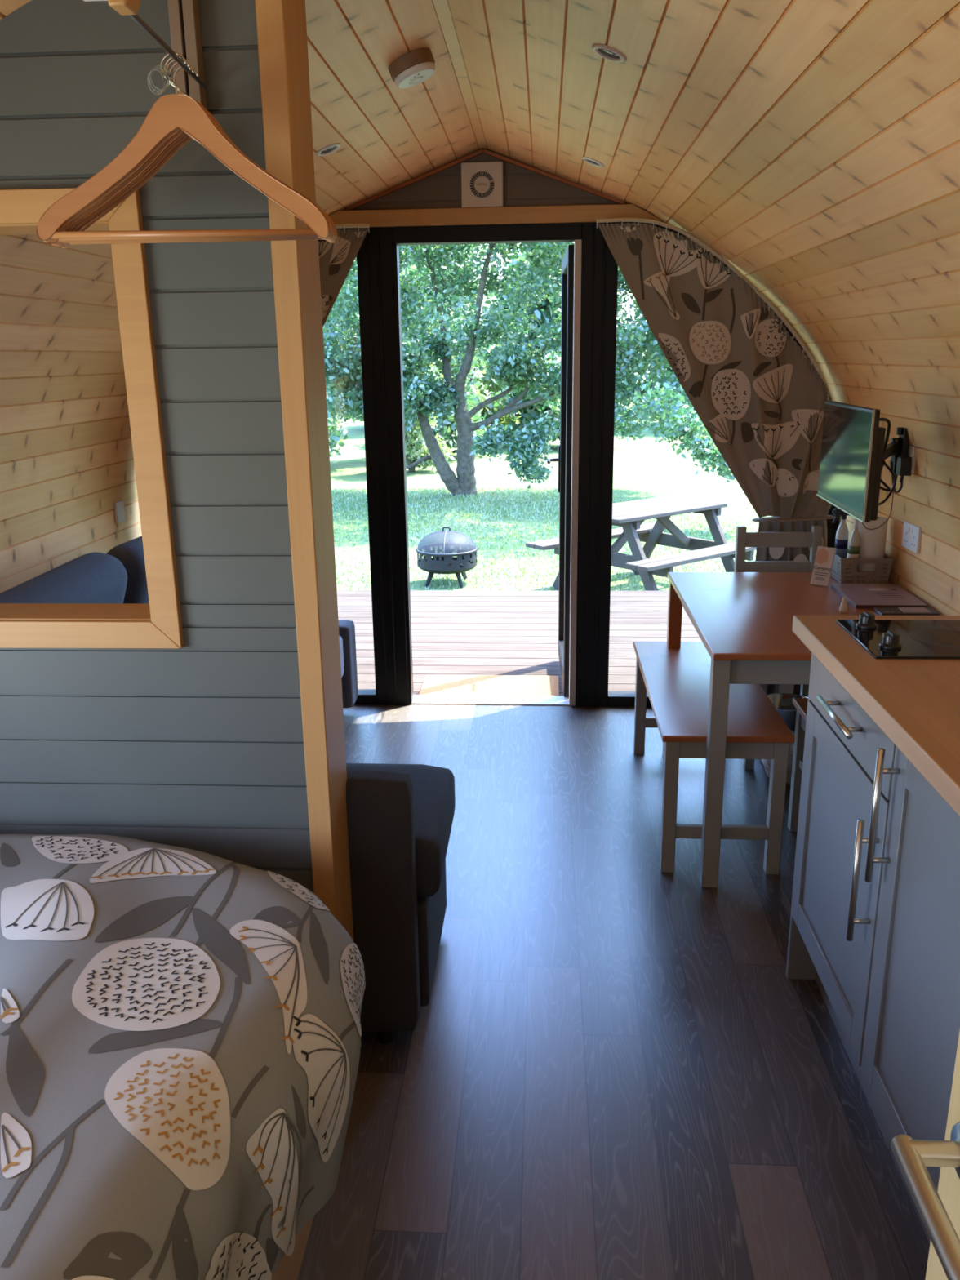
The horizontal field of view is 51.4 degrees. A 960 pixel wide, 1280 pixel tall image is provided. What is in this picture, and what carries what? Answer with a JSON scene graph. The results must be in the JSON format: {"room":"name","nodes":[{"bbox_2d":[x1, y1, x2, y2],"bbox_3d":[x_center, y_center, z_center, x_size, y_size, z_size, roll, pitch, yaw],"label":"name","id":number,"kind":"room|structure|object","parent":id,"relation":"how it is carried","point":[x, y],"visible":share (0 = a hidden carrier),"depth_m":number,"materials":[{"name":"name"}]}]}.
{"room":"glamping pod interior","nodes":[
{"label":"glamping pod interior","id":0,"kind":"room"},
{"bbox_2d":[0,479,142,593],"bbox_3d":[-1.611,0.417,2.259,0.086,1.052,5.810,0,16,4],"label":"wall","id":1,"kind":"structure","parent":0,"point":[34,543],"depth_m":3.58,"materials":[{"name":"brown wood"}]},
{"bbox_2d":[113,500,125,524],"bbox_3d":[-1.457,-0.517,4.038,0.012,0.085,0.075,0,16,4],"label":"wall socket","id":2,"kind":"object","parent":1,"relation":"attached to","point":[119,511],"visible":1,"depth_m":4.02,"materials":[{"name":"white plastic"}]},
{"bbox_2d":[0,0,313,893],"bbox_3d":[-0.971,-0.107,1.941,1.283,2.210,0.105,0,16,4],"label":"wall partition","id":3,"kind":"structure","parent":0,"point":[198,745],"depth_m":1.82,"materials":[{"name":"grey paint"}]},
{"bbox_2d":[0,187,183,648],"bbox_3d":[-0.951,-0.389,1.858,0.777,0.802,0.135,0,16,4],"label":"frame","id":4,"kind":"structure","parent":3,"relation":"in","point":[157,624],"depth_m":1.80,"materials":[{"name":"brown wood"}]},
{"bbox_2d":[167,0,207,110],"bbox_3d":[-0.469,-0.962,1.595,0.041,0.230,0.030,0,16,4],"label":"strip","id":5,"kind":"object","parent":3,"relation":"attached to","point":[184,15],"visible":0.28,"depth_m":1.58,"materials":[{"name":"beige wood"}]},
{"bbox_2d":[254,0,361,1045],"bbox_3d":[-0.315,-0.114,1.911,0.045,2.222,0.168,0,16,4],"label":"wooden post","id":6,"kind":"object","parent":3,"relation":"attached to","point":[281,24],"depth_m":1.79,"materials":[{"name":"brown wood"}]},
{"bbox_2d":[0,0,959,519],"bbox_3d":[-0.122,-0.721,1.839,3.075,1.345,5.810,0,16,4],"label":"ceiling","id":7,"kind":"structure","parent":0,"point":[812,145],"depth_m":2.66,"materials":[{"name":"brown wood"}]},
{"bbox_2d":[83,0,207,88],"bbox_3d":[-0.449,-0.963,1.368,0.080,0.285,0.407,0,16,4],"label":"hanging rail","id":8,"kind":"object","parent":7,"relation":"hanging from","point":[131,7],"visible":1,"depth_m":1.29,"materials":[{"name":"brown wood"}]},
{"bbox_2d":[146,64,172,94],"bbox_3d":[-0.464,-0.809,1.442,0.031,0.044,0.027,0,16,4],"label":"ring","id":9,"kind":"object","parent":8,"relation":"hanging from","point":[150,82],"visible":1,"depth_m":1.44,"materials":[{"name":"silver metal"}]},
{"bbox_2d":[36,52,330,242],"bbox_3d":[-0.447,-0.728,1.477,0.446,0.258,0.033,1,16,3],"label":"hanger","id":10,"kind":"object","parent":8,"relation":"hanging from","point":[170,113],"visible":0.97,"depth_m":1.48,"materials":[{"name":"brown wood"}]},
{"bbox_2d":[48,55,332,244],"bbox_3d":[-0.445,-0.732,1.492,0.446,0.258,0.033,1,16,5],"label":"hanger","id":11,"kind":"object","parent":8,"relation":"hanging from","point":[77,220],"visible":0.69,"depth_m":1.52,"materials":[{"name":"brown wood"}]},
{"bbox_2d":[49,58,333,245],"bbox_3d":[-0.447,-0.737,1.506,0.446,0.258,0.033,0,16,3],"label":"hanger","id":12,"kind":"object","parent":8,"relation":"hanging from","point":[172,60],"visible":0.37,"depth_m":1.53,"materials":[{"name":"brown wood"}]},
{"bbox_2d":[56,62,335,246],"bbox_3d":[-0.447,-0.741,1.522,0.446,0.258,0.033,0,16,2],"label":"hanger","id":13,"kind":"object","parent":8,"relation":"hanging from","point":[185,135],"visible":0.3,"depth_m":1.54,"materials":[{"name":"brown wood"}]},
{"bbox_2d":[61,66,337,248],"bbox_3d":[-0.446,-0.746,1.540,0.446,0.258,0.033,0,16,3],"label":"hanger","id":14,"kind":"object","parent":8,"relation":"hanging from","point":[166,158],"visible":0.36,"depth_m":1.56,"materials":[{"name":"brown wood"}]},
{"bbox_2d":[315,142,341,155],"bbox_3d":[-0.469,-1.517,3.088,0.078,0.033,0.082,0,16,4],"label":"recessed light","id":15,"kind":"object","parent":7,"relation":"in","point":[330,148],"visible":1,"depth_m":3.08,"materials":[{"name":"white plastic"}]},
{"bbox_2d":[334,223,369,233],"bbox_3d":[-0.918,-1.096,4.050,0.994,1.086,0.023,0,16,4],"label":"track","id":16,"kind":"object","parent":7,"relation":"hanging from","point":[340,225],"visible":0.07,"depth_m":3.88,"materials":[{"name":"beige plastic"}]},
{"bbox_2d":[318,228,368,327],"bbox_3d":[-0.910,-0.650,4.192,0.986,1.990,0.106,0,16,2],"label":"curtain","id":17,"kind":"object","parent":16,"relation":"hanging from","point":[336,259],"visible":0.02,"depth_m":3.92,"materials":[{"name":"beige fabric"}]},
{"bbox_2d":[388,47,435,88],"bbox_3d":[-0.177,-1.487,2.598,0.123,0.085,0.120,0,16,4],"label":"smoke detector","id":18,"kind":"object","parent":7,"relation":"attached to","point":[413,68],"visible":1,"depth_m":2.56,"materials":[{"name":"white plastic"}]},
{"bbox_2d":[582,155,604,167],"bbox_3d":[0.384,-1.624,3.390,0.078,0.033,0.082,0,16,4],"label":"recessed light","id":19,"kind":"object","parent":7,"relation":"in","point":[593,162],"visible":1,"depth_m":3.39,"materials":[{"name":"white plastic"}]},
{"bbox_2d":[591,43,626,62],"bbox_3d":[0.285,-1.294,2.201,0.078,0.033,0.082,0,16,4],"label":"recessed light","id":20,"kind":"object","parent":7,"relation":"in","point":[605,51],"visible":1,"depth_m":2.20,"materials":[{"name":"white plastic"}]},
{"bbox_2d":[596,217,829,399],"bbox_3d":[0.949,-1.088,3.933,0.994,1.086,0.023,0,16,4],"label":"track","id":21,"kind":"object","parent":7,"relation":"hanging from","point":[666,225],"visible":0.66,"depth_m":3.83,"materials":[{"name":"beige plastic"}]},
{"bbox_2d":[597,222,834,694],"bbox_3d":[0.953,-0.647,4.073,0.984,2.002,0.106,1,16,5],"label":"curtain","id":22,"kind":"object","parent":21,"relation":"hanging from","point":[760,399],"visible":0.79,"depth_m":3.94,"materials":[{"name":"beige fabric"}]},
{"bbox_2d":[816,400,909,522],"bbox_3d":[1.140,-0.563,3.052,0.248,0.315,0.737,8,18,27],"label":"television","id":23,"kind":"object","parent":7,"relation":"attached to","point":[855,451],"visible":0.99,"depth_m":2.90,"materials":[{"name":"black plastic"}]},
{"bbox_2d":[862,455,898,529],"bbox_3d":[1.307,-0.481,3.233,0.082,0.207,0.366,12,21,39],"label":"cable","id":24,"kind":"object","parent":7,"relation":"attached to","point":[894,458],"visible":0.44,"depth_m":3.31,"materials":[{"name":"black plastic"}]},
{"bbox_2d":[895,456,911,483],"bbox_3d":[1.391,-0.559,3.278,0.036,0.085,0.052,0,16,4],"label":"plug","id":25,"kind":"object","parent":7,"relation":"attached to","point":[904,464],"visible":1,"depth_m":3.26,"materials":[{"name":"black plastic"}]},
{"bbox_2d":[907,445,915,473],"bbox_3d":[1.412,-0.603,3.311,0.014,0.086,0.146,0,16,4],"label":"wall socket","id":26,"kind":"object","parent":7,"relation":"attached to","point":[911,449],"visible":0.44,"depth_m":3.25,"materials":[{"name":"white plastic"}]},
{"bbox_2d":[351,149,617,210],"bbox_3d":[0.018,-1.805,3.990,1.366,0.270,0.090,0,16,4],"label":"wall","id":27,"kind":"structure","parent":0,"point":[522,187],"depth_m":3.95,"materials":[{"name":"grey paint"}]},
{"bbox_2d":[336,226,408,705],"bbox_3d":[-0.891,-0.688,4.326,1.112,2.020,0.088,0,16,4],"label":"window","id":28,"kind":"structure","parent":27,"relation":"in","point":[375,261],"depth_m":4.24,"materials":[{"name":"black metal"}]},
{"bbox_2d":[461,161,503,208],"bbox_3d":[0.009,-1.789,3.931,0.164,0.165,0.042,0,16,4],"label":"fan","id":29,"kind":"object","parent":27,"relation":"attached to","point":[482,182],"visible":1,"depth_m":3.91,"materials":[{"name":"white plastic"}]},
{"bbox_2d":[345,148,625,210],"bbox_3d":[0.015,-1.815,3.932,1.113,0.216,0.016,0,16,4],"label":"trim","id":30,"kind":"structure","parent":27,"relation":"attached to","point":[481,151],"depth_m":3.92,"materials":[{"name":"brown wood"}]},
{"bbox_2d":[391,222,582,706],"bbox_3d":[0.086,-0.782,4.618,0.802,2.024,0.811,0,16,4],"label":"door","id":31,"kind":"structure","parent":27,"relation":"in","point":[571,303],"depth_m":4.27,"materials":[{"name":"black metal"}]},
{"bbox_2d":[328,204,662,227],"bbox_3d":[0.015,-1.676,3.954,1.392,0.061,0.059,0,16,4],"label":"trim","id":32,"kind":"structure","parent":27,"relation":"attached to","point":[577,213],"depth_m":3.92,"materials":[{"name":"brown wood"}]},
{"bbox_2d":[575,221,839,706],"bbox_3d":[0.963,-0.680,4.210,1.093,2.020,0.088,0,16,4],"label":"window","id":33,"kind":"structure","parent":27,"relation":"in","point":[599,268],"depth_m":4.19,"materials":[{"name":"black metal"}]},
{"bbox_2d":[297,704,929,1279],"bbox_3d":[-0.114,1.015,2.084,3.120,0.050,5.330,0,16,4],"label":"floor","id":34,"kind":"structure","parent":0,"point":[613,1067],"depth_m":2.22,"materials":[{"name":"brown wood"}]},
{"bbox_2d":[271,1215,314,1279],"bbox_3d":[-0.963,0.941,1.273,1.245,0.560,1.690,0,16,4],"label":"bed","id":35,"kind":"object","parent":34,"relation":"on","point":[289,1267],"visible":0.02,"depth_m":1.69,"materials":[{"name":"brown wood"}]},
{"bbox_2d":[0,834,365,1279],"bbox_3d":[-0.884,0.795,1.221,1.369,0.506,1.737,0,16,4],"label":"duvet","id":36,"kind":"object","parent":35,"relation":"on","point":[180,1031],"visible":1,"depth_m":1.34,"materials":[{"name":"grey fabric"}]},
{"bbox_2d":[338,619,358,707],"bbox_3d":[-0.767,0.148,4.311,0.428,0.418,0.300,0,16,4],"label":"armrest","id":37,"kind":"object","parent":34,"relation":"on","point":[346,627],"visible":0.12,"depth_m":4.32,"materials":[{"name":"fabric"}]},
{"bbox_2d":[346,763,455,1044],"bbox_3d":[-0.772,0.286,3.126,1.468,0.800,1.932,0,16,4],"label":"sofa","id":38,"kind":"object","parent":34,"relation":"on","point":[400,817],"visible":0.17,"depth_m":2.20,"materials":[{"name":"black fabric"}]},
{"bbox_2d":[0,551,127,603],"bbox_3d":[-1.258,0.057,2.847,0.291,0.485,0.863,0,16,4],"label":"cushion","id":39,"kind":"object","parent":38,"relation":"on","point":[95,577],"visible":0.34,"depth_m":2.87,"materials":[{"name":"blue fabric"}]},
{"bbox_2d":[106,535,149,603],"bbox_3d":[-1.205,-0.164,3.677,0.290,0.482,0.721,1,16,7],"label":"cushion","id":40,"kind":"object","parent":38,"relation":"on","point":[130,553],"visible":0.13,"depth_m":3.31,"materials":[{"name":"blue fabric"}]},
{"bbox_2d":[346,763,455,897],"bbox_3d":[-0.671,0.463,2.513,1.188,0.173,0.482,0,16,4],"label":"armrest","id":41,"kind":"object","parent":38,"relation":"on","point":[433,787],"depth_m":2.41,"materials":[{"name":"black fabric"}]},
{"bbox_2d":[633,641,795,874],"bbox_3d":[0.755,0.359,3.435,0.378,0.450,1.000,0,16,4],"label":"bench","id":42,"kind":"object","parent":34,"relation":"on","point":[676,682],"visible":0.75,"depth_m":3.02,"materials":[{"name":"grey paint"}]},
{"bbox_2d":[760,728,795,785],"bbox_3d":[1.122,0.417,3.666,0.173,0.202,0.228,0,16,4],"label":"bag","id":43,"kind":"object","parent":34,"relation":"on","point":[766,762],"visible":0.12,"depth_m":3.60,"materials":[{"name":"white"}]},
{"bbox_2d":[733,525,822,769],"bbox_3d":[1.168,0.022,3.849,0.326,0.863,0.421,0,16,4],"label":"dining chair","id":44,"kind":"object","parent":34,"relation":"on","point":[813,540],"visible":0.28,"depth_m":3.93,"materials":[{"name":"grey paint"}]},
{"bbox_2d":[662,572,928,887],"bbox_3d":[1.059,0.242,3.325,0.762,0.728,1.070,0,16,4],"label":"dining table","id":45,"kind":"object","parent":34,"relation":"on","point":[744,620],"visible":0.5,"depth_m":2.97,"materials":[{"name":"grey paint"}]},
{"bbox_2d":[810,546,835,586],"bbox_3d":[1.203,-0.259,3.501,0.064,0.131,0.047,13,21,39],"label":"booklet","id":46,"kind":"object","parent":45,"relation":"on","point":[822,569],"visible":1,"depth_m":3.50,"materials":[{"name":"grey paper"}]},
{"bbox_2d":[814,571,827,580],"bbox_3d":[1.194,-0.223,3.500,0.050,0.025,0.009,13,21,39],"label":"print","id":47,"kind":"object","parent":46,"relation":"attached to","point":[819,575],"depth_m":3.50,"materials":[{"name":"grey paper"}]},
{"bbox_2d":[816,548,828,563],"bbox_3d":[1.201,-0.295,3.503,0.042,0.052,0.017,13,21,39],"label":"picture","id":48,"kind":"object","parent":46,"relation":"on","point":[822,554],"depth_m":3.50,"materials":[{"name":"brown paper"}]},
{"bbox_2d":[839,596,848,613],"bbox_3d":[1.145,-0.111,3.140,0.026,0.050,0.026,0,16,4],"label":"ornament","id":49,"kind":"object","parent":45,"relation":"on","point":[843,608],"visible":1,"depth_m":3.13,"materials":[{"name":"beige ceramic"}]},
{"bbox_2d":[830,548,893,583],"bbox_3d":[1.358,-0.266,3.590,0.181,0.094,0.202,0,16,4],"label":"storage basket","id":50,"kind":"object","parent":45,"relation":"on","point":[839,570],"visible":0.73,"depth_m":3.50,"materials":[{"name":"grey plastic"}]},
{"bbox_2d":[832,508,850,564],"bbox_3d":[1.291,-0.350,3.589,0.062,0.244,0.045,0,16,4],"label":"spray bottle","id":51,"kind":"object","parent":50,"relation":"in","point":[841,544],"visible":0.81,"depth_m":3.56,"materials":[{"name":"grey plastic"}]},
{"bbox_2d":[845,519,860,577],"bbox_3d":[1.324,-0.320,3.533,0.039,0.215,0.039,0,16,4],"label":"soap bottle","id":52,"kind":"object","parent":50,"relation":"in","point":[854,547],"visible":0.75,"depth_m":3.51,"materials":[{"name":"beige plastic"}]},
{"bbox_2d":[857,515,888,577],"bbox_3d":[1.396,-0.330,3.567,0.096,0.217,0.096,0,16,4],"label":"roll","id":53,"kind":"object","parent":50,"relation":"in","point":[873,542],"visible":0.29,"depth_m":3.52,"materials":[{"name":"beige paper"}]},
{"bbox_2d":[831,583,927,608],"bbox_3d":[1.322,-0.147,3.325,0.228,0.014,0.311,0,16,4],"label":"brochure","id":54,"kind":"object","parent":45,"relation":"on","point":[860,596],"visible":0.92,"depth_m":3.29,"materials":[{"name":"red paper"}]},
{"bbox_2d":[873,607,940,615],"bbox_3d":[1.332,-0.088,3.119,0.177,0.012,0.076,0,16,4],"label":"notebook","id":55,"kind":"object","parent":45,"relation":"on","point":[880,611],"visible":0.85,"depth_m":3.10,"materials":[{"name":"black paper"}]},
{"bbox_2d":[787,697,808,831],"bbox_3d":[1.178,0.497,2.929,0.382,0.450,0.695,0,16,4],"label":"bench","id":56,"kind":"object","parent":34,"relation":"on","point":[800,704],"visible":0.16,"depth_m":3.22,"materials":[{"name":"grey paint"}]},
{"bbox_2d":[785,652,816,979],"bbox_3d":[1.059,0.431,2.386,0.582,0.878,0.018,0,16,4],"label":"end panel","id":57,"kind":"object","parent":34,"relation":"on","point":[799,965],"visible":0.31,"depth_m":2.50,"materials":[{"name":"grey paint"}]},
{"bbox_2d":[791,653,895,1151],"bbox_3d":[1.018,0.511,2.107,0.628,0.878,0.560,0,16,4],"label":"base cabinet","id":58,"kind":"object","parent":34,"relation":"on","point":[834,910],"visible":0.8,"depth_m":2.07,"materials":[{"name":"grey paint"}]},
{"bbox_2d":[860,746,959,1243],"bbox_3d":[0.982,0.671,1.547,0.628,0.878,0.599,0,16,4],"label":"base cabinet","id":59,"kind":"object","parent":34,"relation":"on","point":[913,1024],"visible":0.8,"depth_m":1.66,"materials":[{"name":"grey paint"}]},
{"bbox_2d":[890,1031,959,1279],"bbox_3d":[0.396,0.400,0.516,0.108,1.962,0.780,0,16,4],"label":"door","id":60,"kind":"structure","parent":34,"relation":"on","point":[939,1211],"depth_m":0.87,"materials":[{"name":"brown wood"}]},
{"bbox_3d":[1.227,0.391,3.919,0.296,0.112,0.276,0,16,4],"label":"plastic crate","id":61,"kind":"object","parent":34,"relation":"on","visible":0},
{"bbox_2d":[767,693,808,731],"bbox_3d":[1.238,0.288,3.889,0.283,0.102,0.208,0,16,4],"label":"saucepan","id":62,"kind":"object","parent":61,"relation":"on","point":[782,702],"visible":0.34,"depth_m":3.96,"materials":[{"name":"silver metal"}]},
{"bbox_3d":[0.945,0.835,0.970,0.628,0.878,0.596,0,16,4],"label":"base cabinet","id":63,"kind":"object","parent":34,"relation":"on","visible":0},
{"bbox_2d":[791,615,959,816],"bbox_3d":[1.003,0.220,1.444,0.638,0.040,1.895,0,16,4],"label":"countertop","id":64,"kind":"structure","parent":63,"relation":"on","point":[915,703],"depth_m":1.83,"materials":[{"name":"brown wood"}]},
{"bbox_2d":[835,611,959,658],"bbox_3d":[1.067,-0.018,2.138,0.518,0.037,0.291,0,16,4],"label":"cooktop","id":65,"kind":"object","parent":64,"relation":"in","point":[882,638],"visible":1,"depth_m":2.15,"materials":[{"name":"black glass"}]},
{"bbox_2d":[838,488,959,615],"bbox_3d":[1.399,0.430,2.070,0.086,1.052,5.810,0,16,4],"label":"wall","id":66,"kind":"structure","parent":0,"point":[932,575],"depth_m":3.23,"materials":[{"name":"brown wood"}]},
{"bbox_2d":[901,520,921,553],"bbox_3d":[1.447,-0.346,3.351,0.014,0.086,0.146,0,16,4],"label":"wall socket","id":67,"kind":"object","parent":66,"relation":"attached to","point":[911,539],"visible":1,"depth_m":3.33,"materials":[{"name":"white plastic"}]},
{"label":"outside","id":68,"kind":"structure","parent":0,"visible":0},
{"bbox_2d":[326,373,772,591],"bbox_3d":[1.713,-6.009,26.827,90.000,0.819,75.000,0,16,4],"label":"lawn","id":69,"kind":"structure","parent":68,"point":[645,462],"depth_m":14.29,"materials":[{"name":"green plant"}]},
{"bbox_2d":[323,270,364,457],"bbox_3d":[-3.488,-5.045,18.145,3.130,3.938,3.014,14,22,42],"label":"shrub","id":70,"kind":"object","parent":69,"relation":"on","point":[333,435],"visible":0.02,"depth_m":17.78,"materials":[{"name":"green plant"}]},
{"bbox_2d":[337,244,490,428],"bbox_3d":[-2.085,-8.740,27.243,4.838,6.585,3.746,3,16,12],"label":"tree","id":71,"kind":"object","parent":69,"relation":"on","point":[410,249],"visible":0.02,"depth_m":26.17,"materials":[{"name":"green plant"}]},
{"bbox_2d":[347,264,495,456],"bbox_3d":[-1.150,-5.389,19.508,2.995,4.042,2.489,3,16,12],"label":"shrub","id":72,"kind":"object","parent":69,"relation":"on","point":[447,424],"visible":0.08,"depth_m":19.41,"materials":[{"name":"green plant"}]},
{"bbox_2d":[404,338,455,472],"bbox_3d":[-1.242,-4.069,17.599,1.536,2.375,1.389,6,17,24],"label":"shrub","id":73,"kind":"object","parent":69,"relation":"on","point":[416,448],"visible":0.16,"depth_m":17.47,"materials":[{"name":"green plant"}]},
{"bbox_2d":[415,526,478,587],"bbox_3d":[-0.295,-0.757,8.951,0.560,0.520,0.560,0,16,4],"label":"fire pit","id":74,"kind":"object","parent":69,"relation":"on","point":[447,548],"visible":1,"depth_m":8.76,"materials":[{"name":"black metal"}]},
{"bbox_2d":[415,546,478,573],"bbox_3d":[-0.295,-0.715,8.963,0.560,0.210,0.560,0,16,4],"label":"bowl","id":75,"kind":"object","parent":74,"relation":"on","point":[442,562],"depth_m":8.74,"materials":[{"name":"black metal"}]},
{"bbox_2d":[429,317,520,444],"bbox_3d":[-0.484,-5.883,22.984,3.441,3.148,2.816,-1,16,-2],"label":"shrub","id":76,"kind":"object","parent":69,"relation":"on","point":[489,410],"visible":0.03,"depth_m":23.02,"materials":[{"name":"green plant"}]},
{"bbox_2d":[337,590,702,695],"bbox_3d":[0.364,0.178,5.792,8.400,0.420,2.295,0,16,4],"label":"deck","id":77,"kind":"object","parent":69,"relation":"on","point":[454,632],"visible":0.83,"depth_m":5.83,"materials":[{"name":"brown wood"}]},
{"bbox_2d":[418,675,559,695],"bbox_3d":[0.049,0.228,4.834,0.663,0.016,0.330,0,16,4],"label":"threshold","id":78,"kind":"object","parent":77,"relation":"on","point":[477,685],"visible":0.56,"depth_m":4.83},
{"bbox_2d":[322,241,736,495],"bbox_3d":[0.573,-4.946,13.552,8.770,6.342,5.812,2,16,10],"label":"oak tree","id":79,"kind":"object","parent":69,"relation":"on","point":[520,365],"visible":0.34,"depth_m":13.84,"materials":[{"name":"green plant"}]},
{"bbox_2d":[482,243,632,422],"bbox_3d":[2.178,-8.557,27.904,4.422,5.581,3.692,-6,17,-19],"label":"tree","id":80,"kind":"object","parent":69,"relation":"on","point":[515,263],"visible":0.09,"depth_m":26.78,"materials":[{"name":"green plant"}]},
{"bbox_2d":[489,350,638,443],"bbox_3d":[1.852,-5.173,21.637,3.254,2.130,2.693,-1,16,-1],"label":"shrub","id":81,"kind":"object","parent":69,"relation":"on","point":[531,412],"visible":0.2,"depth_m":21.28,"materials":[{"name":"green plant"}]},
{"bbox_2d":[525,495,756,591],"bbox_3d":[1.434,-0.758,8.485,1.560,0.761,1.398,-13,20,-36],"label":"picnic table","id":82,"kind":"object","parent":69,"relation":"on","point":[629,515],"visible":0.73,"depth_m":8.31,"materials":[{"name":"grey wood"}]},
{"bbox_2d":[637,346,702,422],"bbox_3d":[6.164,-8.154,27.010,4.250,5.590,4.022,4,17,16],"label":"tree","id":83,"kind":"object","parent":69,"relation":"on","point":[662,366],"visible":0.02,"depth_m":26.61,"materials":[{"name":"green plant"}]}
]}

